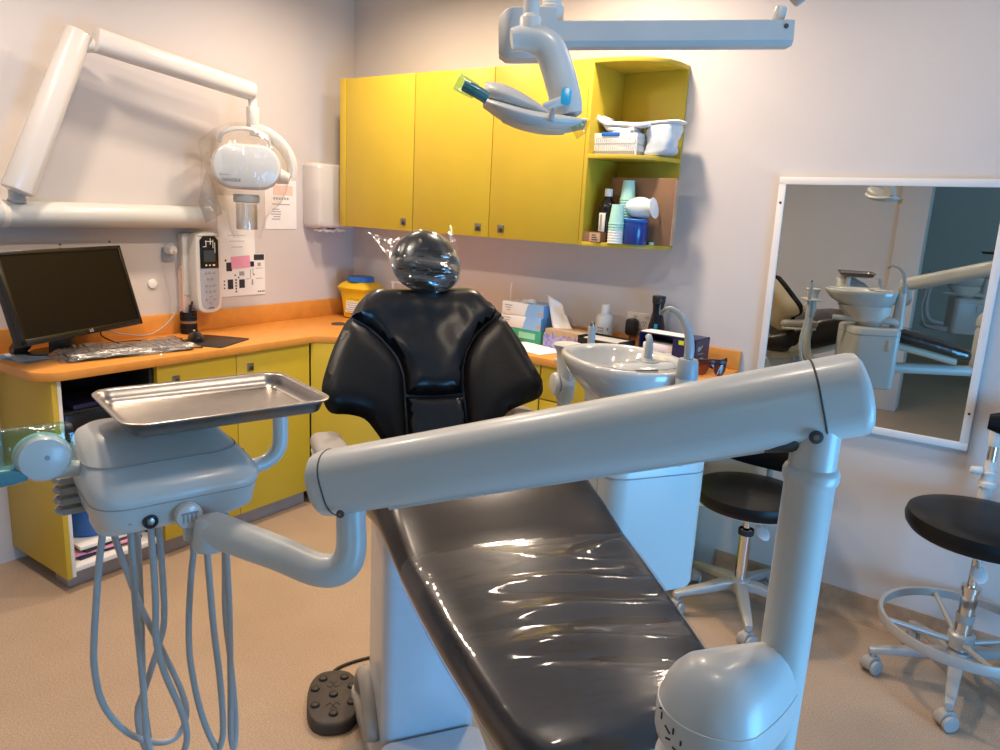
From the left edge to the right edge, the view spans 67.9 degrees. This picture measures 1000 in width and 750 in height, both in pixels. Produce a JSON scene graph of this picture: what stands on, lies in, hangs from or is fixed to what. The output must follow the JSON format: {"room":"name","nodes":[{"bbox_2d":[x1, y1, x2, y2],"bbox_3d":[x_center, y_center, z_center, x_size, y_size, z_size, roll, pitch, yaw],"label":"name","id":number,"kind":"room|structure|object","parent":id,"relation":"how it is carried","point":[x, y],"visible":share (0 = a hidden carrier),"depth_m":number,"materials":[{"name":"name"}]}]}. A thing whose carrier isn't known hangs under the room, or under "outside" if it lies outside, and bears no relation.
{"room":"dental clinic","nodes":[
{"label":"dental clinic","id":0,"kind":"room"},
{"bbox_2d":[0,0,354,563],"bbox_3d":[-2.145,-0.520,2.820,0.120,2.720,4.270,11,15,33],"label":"wall","id":1,"kind":"structure","parent":0,"point":[128,133],"depth_m":3.47,"materials":[{"name":"paint"}]},
{"bbox_2d":[0,25,297,229],"bbox_3d":[-1.636,-1.002,3.137,1.603,0.819,0.369,-9,18,-43],"label":"dental x-ray machine","id":2,"kind":"object","parent":1,"relation":"attached to","point":[232,165],"visible":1,"depth_m":3.07,"materials":[{"name":"white plastic"}]},
{"bbox_2d":[148,279,156,288],"bbox_3d":[-1.635,-0.429,3.492,0.008,0.044,0.044,11,15,33],"label":"cap","id":3,"kind":"object","parent":1,"relation":"attached to","point":[152,283],"visible":1,"depth_m":3.49,"materials":[{"name":"white plastic"}]},
{"bbox_2d":[162,247,173,260],"bbox_3d":[-1.577,-0.574,3.526,0.017,0.066,0.056,11,15,33],"label":"wall socket","id":4,"kind":"object","parent":1,"relation":"attached to","point":[165,257],"visible":0.49,"depth_m":3.52,"materials":[{"name":"grey plastic"}]},
{"bbox_2d":[108,244,178,335],"bbox_3d":[-1.644,-0.389,3.402,0.070,0.415,0.389,11,15,31],"label":"cable","id":5,"kind":"object","parent":4,"relation":"attached to","point":[169,249],"visible":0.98,"depth_m":3.49,"materials":[{"name":"white plastic"}]},
{"bbox_2d":[177,231,221,312],"bbox_3d":[-1.465,-0.503,3.630,0.111,0.396,0.177,11,15,33],"label":"controller","id":6,"kind":"object","parent":1,"relation":"attached to","point":[199,255],"visible":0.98,"depth_m":3.59,"materials":[{"name":"white plastic"}]},
{"bbox_2d":[216,195,254,254],"bbox_3d":[-1.356,-0.740,3.819,0.002,0.355,0.220,11,15,33],"label":"paper notice","id":7,"kind":"object","parent":1,"relation":"attached to","point":[241,239],"visible":0.91,"depth_m":3.81,"materials":[{"name":"grey"}]},
{"bbox_2d":[221,254,264,296],"bbox_3d":[-1.347,-0.525,3.894,0.002,0.215,0.275,11,15,33],"label":"instruction sheet","id":8,"kind":"object","parent":1,"relation":"attached to","point":[250,280],"visible":0.99,"depth_m":3.90,"materials":[{"name":"white paper"}]},
{"bbox_2d":[231,255,249,268],"bbox_3d":[-1.351,-0.588,3.865,0.001,0.068,0.118,11,15,33],"label":"sticky note","id":9,"kind":"object","parent":8,"relation":"attached to","point":[238,261],"visible":1,"depth_m":3.86,"materials":[{"name":"pink paper"}]},
{"bbox_2d":[239,263,260,284],"bbox_3d":[-1.318,-0.535,3.932,0.001,0.116,0.147,11,15,33],"label":"print","id":10,"kind":"object","parent":8,"relation":"attached to","point":[241,273],"depth_m":3.93},
{"bbox_2d":[265,181,296,228],"bbox_3d":[-1.186,-0.922,4.018,0.002,0.260,0.210,11,15,33],"label":"notice","id":11,"kind":"object","parent":1,"relation":"attached to","point":[280,200],"visible":0.98,"depth_m":4.02,"materials":[{"name":"white paper"}]},
{"bbox_2d":[303,162,352,232],"bbox_3d":[-0.963,-1.000,4.211,0.132,0.380,0.292,11,15,33],"label":"paper towel dispenser","id":12,"kind":"object","parent":1,"relation":"attached to","point":[321,181],"visible":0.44,"depth_m":4.11,"materials":[{"name":"white plastic"}]},
{"bbox_2d":[0,491,999,749],"bbox_3d":[-1.299,1.467,0.529,6.200,0.060,7.672,12,15,34],"label":"floor","id":13,"kind":"structure","parent":0,"point":[288,632],"depth_m":2.62,"materials":[{"name":"beige plastic"}]},
{"bbox_2d":[0,367,156,586],"bbox_3d":[-1.757,0.379,3.130,0.467,0.870,0.407,11,15,33],"label":"base cabinet","id":14,"kind":"object","parent":13,"relation":"on","point":[27,407],"visible":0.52,"depth_m":2.98,"materials":[{"name":"yellow laminate"}]},
{"bbox_2d":[76,535,141,559],"bbox_3d":[-1.744,0.699,3.177,0.280,0.012,0.270,10,15,29],"label":"folder","id":15,"kind":"object","parent":14,"relation":"on","point":[106,549],"visible":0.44,"depth_m":3.03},
{"bbox_2d":[74,537,127,557],"bbox_3d":[-1.733,0.689,3.167,0.280,0.010,0.258,13,16,39],"label":"folder","id":16,"kind":"object","parent":15,"relation":"on","point":[78,553],"visible":0.04,"depth_m":3.04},
{"bbox_2d":[74,536,126,552],"bbox_3d":[-1.742,0.674,3.171,0.280,0.012,0.246,9,14,26],"label":"folder","id":17,"kind":"object","parent":16,"relation":"on","point":[94,547],"visible":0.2,"depth_m":3.03,"materials":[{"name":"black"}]},
{"bbox_2d":[73,534,126,550],"bbox_3d":[-1.732,0.661,3.161,0.280,0.014,0.234,12,16,35],"label":"folder","id":18,"kind":"object","parent":17,"relation":"on","point":[81,543],"visible":0.24,"depth_m":3.04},
{"bbox_2d":[71,512,97,536],"bbox_3d":[-1.740,0.545,3.145,0.272,0.214,0.272,12,15,34],"label":"bin","id":19,"kind":"object","parent":18,"relation":"on","point":[81,525],"visible":0.07,"depth_m":3.05,"materials":[{"name":"plastic"}]},
{"bbox_3d":[-1.730,0.260,3.065,0.270,0.022,0.240,11,15,30],"label":"bundle","id":20,"kind":"object","parent":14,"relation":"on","visible":0},
{"bbox_3d":[-1.723,0.238,3.068,0.260,0.016,0.240,13,16,37],"label":"bundle","id":21,"kind":"object","parent":20,"relation":"on","visible":0},
{"bbox_3d":[-1.716,0.220,3.073,0.250,0.014,0.240,10,14,27],"label":"bundle","id":22,"kind":"object","parent":21,"relation":"on","visible":0},
{"bbox_2d":[63,405,111,439],"bbox_3d":[-1.738,0.158,3.051,0.308,0.110,0.260,11,15,33],"label":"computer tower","id":23,"kind":"object","parent":22,"relation":"on","point":[73,419],"visible":0.21,"depth_m":2.91,"materials":[{"name":"black plastic"}]},
{"bbox_2d":[61,385,100,409],"bbox_3d":[-1.722,0.091,3.052,0.260,0.018,0.220,10,15,28],"label":"wallet","id":24,"kind":"object","parent":23,"relation":"on","point":[76,398],"visible":0.46,"depth_m":3.00,"materials":[{"name":"leather"}]},
{"bbox_2d":[153,355,239,553],"bbox_3d":[-1.511,0.322,3.439,0.449,0.869,0.385,11,15,33],"label":"base cabinet","id":25,"kind":"object","parent":13,"relation":"on","point":[173,539],"visible":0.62,"depth_m":3.27,"materials":[{"name":"yellow laminate"}]},
{"bbox_2d":[0,297,349,381],"bbox_3d":[-1.181,-0.201,3.549,0.806,0.131,2.035,12,15,34],"label":"countertop","id":26,"kind":"structure","parent":25,"relation":"on","point":[278,325],"depth_m":3.55,"materials":[{"name":"orange laminate"}]},
{"bbox_2d":[0,355,53,362],"bbox_3d":[-1.883,-0.072,2.955,0.200,0.002,0.150,8,14,20],"label":"paper sheet","id":27,"kind":"object","parent":26,"relation":"on","point":[1,356],"visible":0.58,"depth_m":2.90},
{"bbox_2d":[2,354,56,361],"bbox_3d":[-1.874,-0.076,2.967,0.180,0.002,0.150,13,16,39],"label":"paper sheet","id":28,"kind":"object","parent":27,"relation":"on","point":[15,358],"visible":0.57,"depth_m":2.92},
{"bbox_2d":[4,353,45,357],"bbox_3d":[-1.890,-0.086,2.995,0.160,0.002,0.100,4,13,4],"label":"paper sheet","id":29,"kind":"object","parent":28,"relation":"on","point":[25,355],"visible":0.36,"depth_m":2.95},
{"bbox_2d":[9,342,31,354],"bbox_3d":[-1.912,-0.114,2.959,0.065,0.076,0.121,-9,17,-42],"label":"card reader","id":30,"kind":"object","parent":29,"relation":"on","point":[12,350],"visible":0.6,"depth_m":2.95,"materials":[{"name":"black plastic"}]},
{"bbox_2d":[0,245,142,355],"bbox_3d":[-1.769,-0.293,2.981,0.263,0.432,0.619,6,13,13],"label":"computer monitor","id":31,"kind":"object","parent":26,"relation":"on","point":[56,296],"visible":0.86,"depth_m":2.91,"materials":[{"name":"black plastic"}]},
{"bbox_2d":[48,335,200,363],"bbox_3d":[-1.571,-0.114,3.117,0.205,0.044,0.555,14,17,41],"label":"keyboard","id":32,"kind":"object","parent":26,"relation":"on","point":[153,346],"visible":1,"depth_m":3.06,"materials":[{"name":"black plastic"}]},
{"bbox_2d":[95,338,181,343],"bbox_3d":[-1.669,-0.151,3.322,0.458,0.012,0.056,-7,16,-37],"label":"cable","id":33,"kind":"object","parent":26,"relation":"on","point":[181,338],"visible":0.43,"depth_m":3.34,"materials":[{"name":"black plastic"}]},
{"bbox_2d":[100,332,202,347],"bbox_3d":[-1.516,-0.208,3.220,0.409,0.190,0.092,-4,14,-27],"label":"cable","id":34,"kind":"object","parent":26,"relation":"on","point":[100,332],"visible":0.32,"depth_m":3.20,"materials":[{"name":"black plastic"}]},
{"bbox_2d":[180,311,197,333],"bbox_3d":[-1.517,-0.256,3.616,0.078,0.105,0.078,12,15,34],"label":"pot","id":35,"kind":"object","parent":26,"relation":"on","point":[188,321],"visible":0.91,"depth_m":3.59,"materials":[{"name":"black plastic"}]},
{"bbox_2d":[184,334,248,347],"bbox_3d":[-1.337,-0.158,3.452,0.240,0.005,0.250,5,13,10],"label":"mouse pad","id":36,"kind":"object","parent":26,"relation":"on","point":[215,341],"visible":0.74,"depth_m":3.45,"materials":[{"name":"black plastic"}]},
{"bbox_2d":[187,330,204,341],"bbox_3d":[-1.411,-0.184,3.443,0.072,0.042,0.124,-5,15,-33],"label":"computer mouse","id":37,"kind":"object","parent":36,"relation":"on","point":[194,336],"visible":1,"depth_m":3.41,"materials":[{"name":"grey plastic"}]},
{"bbox_2d":[337,275,383,317],"bbox_3d":[-0.818,-0.459,4.352,0.222,0.244,0.186,9,14,27],"label":"bin","id":38,"kind":"object","parent":26,"relation":"on","point":[356,287],"visible":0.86,"depth_m":4.28,"materials":[{"name":"yellow plastic"}]},
{"bbox_2d":[234,343,309,522],"bbox_3d":[-1.278,0.259,3.768,0.449,0.869,0.430,11,15,33],"label":"base cabinet","id":39,"kind":"object","parent":13,"relation":"on","point":[281,486],"visible":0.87,"depth_m":3.68,"materials":[{"name":"yellow laminate"}]},
{"bbox_2d":[307,656,369,735],"bbox_3d":[-0.494,1.014,2.457,0.223,0.053,0.463,8,14,20],"label":"foot pedal","id":40,"kind":"object","parent":13,"relation":"on","point":[330,705],"visible":0.89,"depth_m":2.32,"materials":[{"name":"brown rubber"}]},
{"bbox_2d":[311,343,380,455],"bbox_3d":[-0.788,0.235,3.986,0.421,0.869,0.260,1,13,-9],"label":"base cabinet","id":41,"kind":"object","parent":13,"relation":"on","point":[353,429],"visible":0.22,"depth_m":3.84,"materials":[{"name":"yellow laminate"}]},
{"bbox_2d":[310,231,704,749],"bbox_3d":[-0.047,0.448,1.708,0.653,1.529,1.449,-2,14,-21],"label":"dental chair","id":42,"kind":"object","parent":13,"relation":"on","point":[525,619],"visible":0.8,"depth_m":1.42,"materials":[{"name":"leather"}]},
{"bbox_2d":[0,353,875,749],"bbox_3d":[-0.035,0.288,1.204,1.090,0.825,1.117,12,15,34],"label":"dental delivery unit","id":43,"kind":"object","parent":42,"relation":"attached to","point":[745,696],"visible":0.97,"depth_m":0.90,"materials":[{"name":"white plastic"}]},
{"bbox_2d":[91,372,328,436],"bbox_3d":[-0.459,0.043,1.189,0.316,0.025,0.232,-7,16,-39],"label":"tray","id":44,"kind":"object","parent":43,"relation":"on","point":[144,410],"visible":1,"depth_m":1.20,"materials":[{"name":"metal"}]},
{"bbox_2d":[367,480,704,749],"bbox_3d":[-0.033,0.310,1.589,0.478,0.253,1.275,-2,14,-21],"label":"seat cushion","id":45,"kind":"object","parent":42,"relation":"on","point":[555,632],"depth_m":1.23,"materials":[{"name":"leather"}]},
{"bbox_2d":[549,306,703,590],"bbox_3d":[0.271,0.157,1.928,0.415,0.723,0.556,-8,17,-41],"label":"sink","id":46,"kind":"object","parent":42,"relation":"attached to","point":[656,510],"visible":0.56,"depth_m":1.76,"materials":[{"name":"white ceramic"}]},
{"bbox_2d":[583,388,597,400],"bbox_3d":[0.320,0.106,1.874,0.275,0.120,0.240,12,15,34],"label":"bowl","id":47,"kind":"object","parent":46,"relation":"on","point":[590,395],"depth_m":1.84,"materials":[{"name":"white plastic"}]},
{"bbox_2d":[561,343,678,398],"bbox_3d":[0.314,0.015,1.882,0.290,0.126,0.386,-2,13,-19],"label":"bowl","id":48,"kind":"object","parent":46,"relation":"on","point":[603,370],"depth_m":1.77,"materials":[{"name":"white ceramic"}]},
{"bbox_2d":[660,308,665,315],"bbox_3d":[0.382,-0.148,1.725,0.012,0.021,0.022,-7,16,-36],"label":"tap","id":49,"kind":"object","parent":46,"relation":"on","point":[663,311],"depth_m":1.72,"materials":[{"name":"metal"}]},
{"bbox_2d":[664,306,694,359],"bbox_3d":[0.407,-0.096,1.697,0.023,0.116,0.095,-7,16,-38],"label":"tap","id":50,"kind":"object","parent":46,"relation":"on","point":[689,350],"depth_m":1.67,"materials":[{"name":"grey plastic"}]},
{"bbox_2d":[675,357,698,466],"bbox_3d":[0.421,0.083,1.708,0.068,0.247,0.068,12,15,34],"label":"support post","id":51,"kind":"object","parent":46,"relation":"on","point":[687,367],"depth_m":1.67,"materials":[{"name":"white plastic"}]},
{"bbox_2d":[521,364,541,410],"bbox_3d":[-0.076,0.291,3.805,0.887,0.909,0.420,12,15,34],"label":"base cabinet","id":52,"kind":"object","parent":13,"relation":"on","point":[534,405],"visible":0.05,"depth_m":3.34,"materials":[{"name":"yellow laminate"}]},
{"bbox_2d":[521,325,741,379],"bbox_3d":[0.257,-0.146,3.482,1.606,0.117,0.460,12,15,34],"label":"countertop","id":53,"kind":"structure","parent":52,"relation":"on","point":[733,357],"depth_m":3.24,"materials":[{"name":"orange laminate"}]},
{"bbox_2d":[511,327,544,344],"bbox_3d":[0.139,-0.204,3.671,0.252,0.062,0.126,13,16,38],"label":"glove box","id":54,"kind":"object","parent":53,"relation":"on","point":[530,336],"visible":0.27,"depth_m":3.59,"materials":[{"name":"cardboard"}]},
{"bbox_2d":[501,313,551,331],"bbox_3d":[0.138,-0.266,3.660,0.249,0.062,0.123,13,16,38],"label":"glove box","id":55,"kind":"object","parent":54,"relation":"on","point":[528,323],"visible":0.64,"depth_m":3.59,"materials":[{"name":"white cardboard"}]},
{"bbox_2d":[502,299,550,318],"bbox_3d":[0.147,-0.335,3.641,0.249,0.082,0.123,12,16,36],"label":"glove box","id":56,"kind":"object","parent":55,"relation":"on","point":[524,307],"visible":0.98,"depth_m":3.60,"materials":[{"name":"white cardboard"}]},
{"bbox_2d":[521,342,556,354],"bbox_3d":[0.151,-0.126,3.464,0.170,0.002,0.280,-8,17,-39],"label":"paper sheet","id":57,"kind":"object","parent":53,"relation":"on","point":[533,348],"visible":0.57,"depth_m":3.44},
{"bbox_2d":[543,295,587,348],"bbox_3d":[0.321,-0.242,3.475,0.252,0.240,0.122,15,17,42],"label":"tissue box","id":58,"kind":"object","parent":53,"relation":"on","point":[561,330],"visible":0.71,"depth_m":3.50,"materials":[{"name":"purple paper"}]},
{"bbox_2d":[543,334,576,348],"bbox_3d":[0.281,-0.145,3.447,0.215,0.056,0.002,15,17,42],"label":"print","id":59,"kind":"object","parent":58,"relation":"attached to","point":[549,342],"depth_m":3.49},
{"bbox_2d":[595,304,612,335],"bbox_3d":[0.487,-0.221,3.472,0.081,0.218,0.085,6,13,15],"label":"bottle","id":60,"kind":"object","parent":53,"relation":"on","point":[604,321],"visible":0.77,"depth_m":3.44,"materials":[{"name":"white plastic"}]},
{"bbox_2d":[578,333,634,345],"bbox_3d":[0.467,-0.118,3.282,0.220,0.098,0.125,15,17,42],"label":"tray","id":61,"kind":"object","parent":53,"relation":"on","point":[581,339],"visible":0.2,"depth_m":3.28,"materials":[{"name":"plastic"}]},
{"bbox_3d":[0.468,-0.134,3.278,0.180,0.008,0.095,15,17,42],"label":"leaflet","id":62,"kind":"object","parent":61,"relation":"in","visible":0},
{"bbox_3d":[0.469,-0.145,3.276,0.180,0.008,0.095,14,17,40],"label":"leaflet","id":63,"kind":"object","parent":62,"relation":"on","visible":0},
{"bbox_2d":[584,335,627,343],"bbox_3d":[0.469,-0.156,3.273,0.180,0.008,0.095,13,16,38],"label":"leaflet","id":64,"kind":"object","parent":63,"relation":"on","point":[597,337],"visible":0.59,"depth_m":3.25,"materials":[{"name":"white paper"}]},
{"bbox_2d":[648,295,665,329],"bbox_3d":[0.704,-0.214,3.340,0.086,0.284,0.086,12,15,34],"label":"bottle","id":65,"kind":"object","parent":53,"relation":"on","point":[657,320],"visible":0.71,"depth_m":3.30,"materials":[{"name":"plastic"}]},
{"bbox_2d":[638,329,709,358],"bbox_3d":[0.743,-0.106,3.186,0.266,0.144,0.131,13,16,38],"label":"carton","id":66,"kind":"object","parent":53,"relation":"on","point":[701,343],"visible":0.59,"depth_m":3.12,"materials":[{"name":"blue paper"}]},
{"bbox_3d":[0.703,-0.093,3.219,0.150,0.032,0.110,13,16,38],"label":"paper stack","id":67,"kind":"object","parent":66,"relation":"in","visible":0},
{"bbox_2d":[643,339,672,352],"bbox_3d":[0.709,-0.125,3.208,0.150,0.032,0.110,12,15,34],"label":"paper stack","id":68,"kind":"object","parent":67,"relation":"on","point":[658,345],"visible":0.56,"depth_m":3.17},
{"bbox_2d":[696,358,726,375],"bbox_3d":[0.859,-0.037,3.051,0.153,0.073,0.076,3,13,-1],"label":"safety glasses","id":69,"kind":"object","parent":53,"relation":"on","point":[718,366],"visible":0.84,"depth_m":3.02,"materials":[{"name":"plastic"}]},
{"bbox_2d":[539,366,704,548],"bbox_3d":[0.542,0.421,3.372,0.640,0.909,0.420,12,15,34],"label":"base cabinet","id":70,"kind":"object","parent":13,"relation":"on","point":[548,400],"visible":0.16,"depth_m":3.28,"materials":[{"name":"yellow laminate"}]},
{"bbox_2d":[671,452,788,643],"bbox_3d":[1.006,0.629,2.994,0.574,0.713,0.563,12,15,34],"label":"stool","id":71,"kind":"object","parent":13,"relation":"on","point":[748,498],"visible":0.68,"depth_m":2.98,"materials":[{"name":"grey paint"}]},
{"bbox_2d":[672,597,682,606],"bbox_3d":[0.718,0.929,3.018,0.028,0.047,0.059,14,17,42],"label":"caster","id":72,"kind":"object","parent":71,"relation":"attached to","point":[678,602],"depth_m":3.00,"materials":[{"name":"grey plastic"}]},
{"bbox_2d":[691,567,698,580],"bbox_3d":[0.860,0.876,3.286,0.028,0.047,0.059,3,13,2],"label":"caster","id":73,"kind":"object","parent":71,"relation":"attached to","point":[695,572],"depth_m":3.26,"materials":[{"name":"grey plastic"}]},
{"bbox_2d":[738,629,754,643],"bbox_3d":[0.933,0.988,2.806,0.059,0.047,0.028,-5,15,-30],"label":"caster","id":74,"kind":"object","parent":71,"relation":"attached to","point":[744,636],"depth_m":2.79,"materials":[{"name":"grey plastic"}]},
{"bbox_2d":[859,412,999,732],"bbox_3d":[1.610,0.630,2.509,0.565,0.985,0.567,12,15,34],"label":"stool","id":75,"kind":"object","parent":13,"relation":"on","point":[969,527],"visible":1,"depth_m":2.54,"materials":[{"name":"grey paint"}]},
{"bbox_2d":[862,653,880,669],"bbox_3d":[1.348,1.036,2.690,0.059,0.047,0.028,-2,14,-21],"label":"caster","id":76,"kind":"object","parent":75,"relation":"attached to","point":[870,661],"depth_m":2.67,"materials":[{"name":"grey plastic"}]},
{"bbox_2d":[907,629,915,638],"bbox_3d":[1.593,1.006,2.874,0.028,0.047,0.059,9,14,26],"label":"caster","id":77,"kind":"object","parent":75,"relation":"attached to","point":[912,633],"depth_m":2.86,"materials":[{"name":"grey plastic"}]},
{"bbox_2d":[935,707,957,724],"bbox_3d":[1.449,1.105,2.407,0.059,0.047,0.028,2,13,-6],"label":"caster","id":78,"kind":"object","parent":75,"relation":"attached to","point":[943,715],"depth_m":2.39,"materials":[{"name":"grey plastic"}]},
{"bbox_2d":[353,0,999,636],"bbox_3d":[1.272,-0.397,3.038,5.520,2.720,0.100,12,15,34],"label":"wall","id":79,"kind":"structure","parent":0,"point":[862,88],"depth_m":3.03,"materials":[{"name":"paint"}]},
{"bbox_2d":[340,73,415,230],"bbox_3d":[-0.570,-1.181,4.002,0.544,0.771,0.301,12,15,34],"label":"upper cabinet","id":80,"kind":"object","parent":79,"relation":"attached to","point":[377,113],"visible":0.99,"depth_m":3.88,"materials":[{"name":"yellow laminate"}]},
{"bbox_2d":[413,58,590,244],"bbox_3d":[0.047,-1.051,3.570,0.985,0.767,0.301,12,15,34],"label":"upper cabinet","id":81,"kind":"object","parent":79,"relation":"attached to","point":[477,174],"visible":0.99,"depth_m":3.47,"materials":[{"name":"yellow laminate"}]},
{"bbox_2d":[578,56,689,249],"bbox_3d":[0.575,-0.941,3.205,0.317,0.769,0.292,12,15,34],"label":"open shelf","id":82,"kind":"object","parent":79,"relation":"attached to","point":[622,88],"visible":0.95,"depth_m":3.22,"materials":[{"name":"yellow laminate"}]},
{"bbox_2d":[582,231,605,241],"bbox_3d":[0.403,-0.604,3.243,0.110,0.042,0.046,13,16,38],"label":"carton","id":83,"kind":"object","parent":82,"relation":"on","point":[588,236],"visible":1,"depth_m":3.22,"materials":[{"name":"brown cardboard"}]},
{"bbox_2d":[598,189,614,241],"bbox_3d":[0.468,-0.698,3.251,0.072,0.228,0.076,12,15,34],"label":"bottle","id":84,"kind":"object","parent":82,"relation":"on","point":[605,207],"visible":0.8,"depth_m":3.22,"materials":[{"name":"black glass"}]},
{"bbox_2d":[599,214,601,229],"bbox_3d":[0.439,-0.666,3.232,0.009,0.066,0.001,12,15,34],"label":"label","id":85,"kind":"object","parent":84,"relation":"attached to","point":[600,215],"depth_m":3.23,"materials":[{"name":"grey"}]},
{"bbox_2d":[607,204,623,243],"bbox_3d":[0.497,-0.644,3.167,0.069,0.163,0.068,12,15,34],"label":"cup stack","id":86,"kind":"object","parent":82,"relation":"on","point":[616,221],"visible":1,"depth_m":3.14,"materials":[{"name":"paper"}]},
{"bbox_2d":[607,232,622,235],"bbox_3d":[0.496,-0.639,3.168,0.069,0.083,0.068,12,15,34],"label":"paper cup","id":87,"kind":"object","parent":86,"relation":"on","point":[609,233],"depth_m":3.15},
{"bbox_2d":[607,235,622,237],"bbox_3d":[0.496,-0.628,3.171,0.069,0.083,0.068,12,15,34],"label":"paper cup","id":88,"kind":"object","parent":86,"relation":"on","point":[609,236],"depth_m":3.15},
{"bbox_2d":[607,238,622,240],"bbox_3d":[0.495,-0.617,3.173,0.069,0.083,0.068,12,15,34],"label":"paper cup","id":89,"kind":"object","parent":86,"relation":"on","point":[608,239],"depth_m":3.15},
{"bbox_2d":[607,240,622,243],"bbox_3d":[0.495,-0.606,3.176,0.069,0.083,0.068,12,15,34],"label":"paper cup","id":90,"kind":"object","parent":86,"relation":"on","point":[608,241],"depth_m":3.15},
{"bbox_2d":[608,204,623,224],"bbox_3d":[0.499,-0.683,3.158,0.069,0.083,0.068,12,15,34],"label":"paper cup","id":91,"kind":"object","parent":86,"relation":"on","point":[617,210],"depth_m":3.13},
{"bbox_2d":[608,224,623,227],"bbox_3d":[0.498,-0.672,3.161,0.069,0.083,0.068,12,15,34],"label":"paper cup","id":92,"kind":"object","parent":86,"relation":"on","point":[610,225],"depth_m":3.14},
{"bbox_2d":[608,227,623,229],"bbox_3d":[0.498,-0.661,3.163,0.069,0.083,0.068,12,15,34],"label":"paper cup","id":93,"kind":"object","parent":86,"relation":"on","point":[609,228],"depth_m":3.14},
{"bbox_2d":[608,229,623,232],"bbox_3d":[0.497,-0.650,3.166,0.069,0.083,0.068,12,15,34],"label":"paper cup","id":94,"kind":"object","parent":86,"relation":"on","point":[609,230],"depth_m":3.14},
{"bbox_2d":[594,132,646,154],"bbox_3d":[0.518,-0.991,3.197,0.221,0.092,0.139,12,15,34],"label":"plastic basket","id":95,"kind":"object","parent":82,"relation":"on","point":[605,148],"visible":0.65,"depth_m":3.13,"materials":[{"name":"plastic"}]},
{"bbox_2d":[619,180,634,218],"bbox_3d":[0.547,-0.704,3.207,0.069,0.265,0.068,12,15,34],"label":"cup stack","id":96,"kind":"object","parent":82,"relation":"on","point":[628,188],"visible":0.41,"depth_m":3.17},
{"bbox_2d":[620,180,634,199],"bbox_3d":[0.551,-0.792,3.187,0.069,0.083,0.068,12,15,34],"label":"paper cup","id":97,"kind":"object","parent":96,"relation":"on","point":[628,188],"depth_m":3.16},
{"bbox_2d":[622,218,648,244],"bbox_3d":[0.577,-0.612,3.170,0.108,0.107,0.108,12,15,34],"label":"tub","id":98,"kind":"object","parent":82,"relation":"on","point":[635,230],"visible":0.97,"depth_m":3.13,"materials":[{"name":"plastic"}]},
{"bbox_2d":[626,197,658,217],"bbox_3d":[0.602,-0.708,3.138,0.127,0.087,0.088,12,15,34],"label":"cup","id":99,"kind":"object","parent":98,"relation":"on","point":[638,207],"visible":1,"depth_m":3.12,"materials":[{"name":"plastic"}]},
{"bbox_2d":[611,177,679,245],"bbox_3d":[0.617,-0.711,3.223,0.312,0.280,0.030,13,16,37],"label":"cardboard box","id":100,"kind":"object","parent":82,"relation":"on","point":[661,229],"visible":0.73,"depth_m":3.15,"materials":[{"name":"cardboard"}]},
{"bbox_2d":[643,119,686,156],"bbox_3d":[0.695,-0.989,3.125,0.153,0.154,0.124,13,16,37],"label":"packet","id":101,"kind":"object","parent":82,"relation":"on","point":[662,138],"visible":0.92,"depth_m":3.08,"materials":[{"name":"plastic"}]},
{"bbox_2d":[627,311,650,329],"bbox_3d":[0.646,-0.253,3.457,0.120,0.076,0.014,12,15,34],"label":"power outlet","id":102,"kind":"object","parent":79,"relation":"attached to","point":[643,318],"visible":0.7,"depth_m":3.44,"materials":[{"name":"white plastic"}]},
{"bbox_2d":[625,318,638,338],"bbox_3d":[0.633,-0.179,3.447,0.106,0.162,0.046,12,15,34],"label":"power adapter","id":103,"kind":"object","parent":102,"relation":"attached to","point":[631,326],"visible":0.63,"depth_m":3.44,"materials":[{"name":"black plastic"}]},
{"bbox_2d":[714,549,999,665],"bbox_3d":[2.080,1.084,2.618,2.740,0.100,0.060,12,15,34],"label":"baseboard","id":104,"kind":"structure","parent":79,"relation":"attached to","point":[862,609],"depth_m":3.06,"materials":[{"name":"plastic"}]},
{"bbox_2d":[757,177,999,450],"bbox_3d":[1.430,-0.258,2.867,0.793,0.972,0.027,11,15,35],"label":"wall mirror","id":105,"kind":"object","parent":79,"relation":"attached to","point":[900,275],"visible":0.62,"depth_m":2.81,"materials":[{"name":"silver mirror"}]},
{"bbox_3d":[-1.162,-1.241,-0.083,6.200,0.060,7.672,12,15,34],"label":"ceiling","id":106,"kind":"structure","parent":0,"visible":0},
{"bbox_2d":[461,0,804,134],"bbox_3d":[0.302,-0.957,1.412,0.742,1.008,0.320,2,13,-2],"label":"light","id":107,"kind":"object","parent":106,"relation":"hanging from","point":[532,33],"visible":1,"depth_m":1.55,"materials":[{"name":"grey plastic"}]},
{"bbox_3d":[0.512,-0.974,3.211,0.174,0.027,0.100,14,17,40],"label":"sachet","id":108,"kind":"object","parent":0,"visible":0},
{"bbox_2d":[604,140,642,146],"bbox_3d":[0.521,-0.992,3.200,0.168,0.027,0.100,12,16,35],"label":"sachet","id":109,"kind":"object","parent":108,"relation":"on","point":[629,140],"visible":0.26,"depth_m":3.15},
{"bbox_2d":[602,138,645,143],"bbox_3d":[0.531,-1.009,3.190,0.165,0.027,0.100,11,15,31],"label":"sachet","id":110,"kind":"object","parent":109,"relation":"on","point":[602,138],"visible":0.23,"depth_m":3.17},
{"bbox_2d":[600,130,629,138],"bbox_3d":[0.515,-1.032,3.197,0.160,0.029,0.100,14,17,40],"label":"sachet","id":111,"kind":"object","parent":110,"relation":"on","point":[624,131],"visible":0.2,"depth_m":3.12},
{"bbox_2d":[601,116,643,133],"bbox_3d":[0.522,-1.071,3.185,0.165,0.071,0.100,12,16,35],"label":"sachet","id":112,"kind":"object","parent":111,"relation":"on","point":[608,128],"visible":0.66,"depth_m":3.16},
{"bbox_2d":[598,115,652,129],"bbox_3d":[0.532,-1.088,3.174,0.259,0.066,0.100,11,15,31],"label":"sachet","id":113,"kind":"object","parent":112,"relation":"on","point":[639,125],"visible":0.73,"depth_m":3.13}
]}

